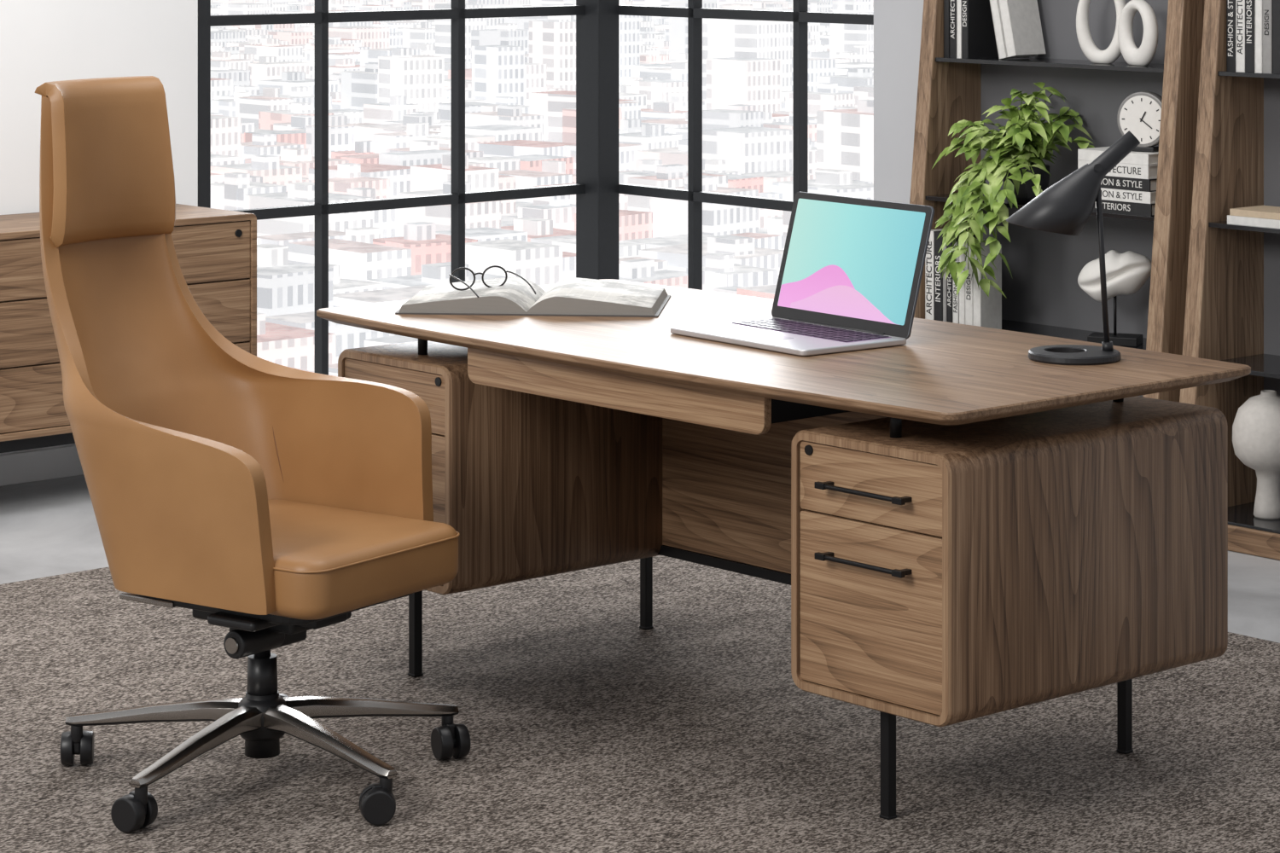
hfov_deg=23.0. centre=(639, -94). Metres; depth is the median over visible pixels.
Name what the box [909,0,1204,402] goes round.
bookshelf
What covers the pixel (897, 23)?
wall
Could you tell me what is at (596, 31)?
column
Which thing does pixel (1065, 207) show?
desk lamp
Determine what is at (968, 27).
books
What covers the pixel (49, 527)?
floor
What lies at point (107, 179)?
headrest pillow
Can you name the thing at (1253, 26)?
books
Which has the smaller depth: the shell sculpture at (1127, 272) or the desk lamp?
the desk lamp
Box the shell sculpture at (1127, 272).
[1077,250,1151,347]
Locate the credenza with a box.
[0,203,256,453]
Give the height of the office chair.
1.340 m
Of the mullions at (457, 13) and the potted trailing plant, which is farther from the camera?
the mullions at (457, 13)
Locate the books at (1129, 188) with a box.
[1077,146,1158,216]
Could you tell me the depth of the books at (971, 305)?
9.10 m
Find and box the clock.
[1117,91,1162,152]
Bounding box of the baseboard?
[0,445,83,486]
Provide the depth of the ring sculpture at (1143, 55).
8.74 m
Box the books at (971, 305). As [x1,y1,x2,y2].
[925,228,1001,329]
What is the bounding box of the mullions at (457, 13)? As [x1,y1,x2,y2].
[197,0,585,375]
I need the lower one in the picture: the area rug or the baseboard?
the area rug
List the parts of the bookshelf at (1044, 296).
panel, shelf, shelf, shelf, panel, panel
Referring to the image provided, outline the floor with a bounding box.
[0,475,1279,643]
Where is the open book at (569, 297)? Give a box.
[395,277,670,317]
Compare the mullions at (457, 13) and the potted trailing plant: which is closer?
the potted trailing plant
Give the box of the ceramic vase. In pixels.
[1232,389,1279,519]
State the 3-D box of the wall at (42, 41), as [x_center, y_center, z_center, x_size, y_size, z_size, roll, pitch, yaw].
[-4.175,0.200,7.310,7.340,3.000,0.200,0,0,-42]
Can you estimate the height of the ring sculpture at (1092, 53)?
0.242 m
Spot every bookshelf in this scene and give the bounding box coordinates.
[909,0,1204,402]
[1179,0,1279,560]
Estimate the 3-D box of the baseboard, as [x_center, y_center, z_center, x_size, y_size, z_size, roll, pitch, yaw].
[-4.103,1.655,7.229,7.340,0.090,0.020,0,0,-42]
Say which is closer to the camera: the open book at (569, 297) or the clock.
the open book at (569, 297)
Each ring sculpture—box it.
[1076,0,1126,63]
[1117,0,1158,65]
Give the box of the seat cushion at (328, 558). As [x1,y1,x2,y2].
[267,499,458,620]
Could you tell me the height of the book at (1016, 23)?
0.261 m
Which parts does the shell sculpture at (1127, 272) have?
rod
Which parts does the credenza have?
drawer, drawer, drawer, frame, drawer, drawer, drawer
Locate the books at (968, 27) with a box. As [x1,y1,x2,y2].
[943,0,998,58]
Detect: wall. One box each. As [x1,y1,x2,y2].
[0,0,197,454]
[873,0,923,203]
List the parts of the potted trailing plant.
pot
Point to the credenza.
(216, 249)
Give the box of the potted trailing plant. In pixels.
[931,81,1094,298]
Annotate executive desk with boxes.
[316,279,1250,820]
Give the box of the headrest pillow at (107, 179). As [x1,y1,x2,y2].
[34,75,175,247]
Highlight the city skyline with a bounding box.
[210,0,873,376]
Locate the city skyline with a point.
(389, 81)
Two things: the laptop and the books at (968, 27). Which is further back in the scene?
the books at (968, 27)
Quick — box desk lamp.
[1006,130,1140,365]
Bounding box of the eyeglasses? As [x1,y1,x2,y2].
[448,265,535,297]
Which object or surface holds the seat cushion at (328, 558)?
on the office chair
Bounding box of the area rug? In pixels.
[0,555,1279,852]
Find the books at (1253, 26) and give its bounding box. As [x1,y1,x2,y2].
[1226,0,1279,73]
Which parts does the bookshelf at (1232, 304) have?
shelf, shelf, shelf, shelf, rail, panel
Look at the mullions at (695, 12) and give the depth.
10.38 m
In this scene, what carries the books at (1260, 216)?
on the bookshelf at (1232, 304)
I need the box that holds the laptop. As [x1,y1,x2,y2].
[670,192,934,355]
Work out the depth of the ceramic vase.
8.30 m
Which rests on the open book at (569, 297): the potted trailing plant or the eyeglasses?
the eyeglasses
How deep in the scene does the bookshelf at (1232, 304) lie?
8.49 m
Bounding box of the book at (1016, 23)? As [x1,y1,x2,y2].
[989,0,1045,58]
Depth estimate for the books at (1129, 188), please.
8.65 m
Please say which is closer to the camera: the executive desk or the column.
the executive desk
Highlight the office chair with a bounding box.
[34,75,471,832]
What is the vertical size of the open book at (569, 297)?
0.042 m
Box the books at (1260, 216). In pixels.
[1227,205,1279,228]
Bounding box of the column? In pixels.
[576,0,618,279]
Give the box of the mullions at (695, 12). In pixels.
[618,0,873,290]

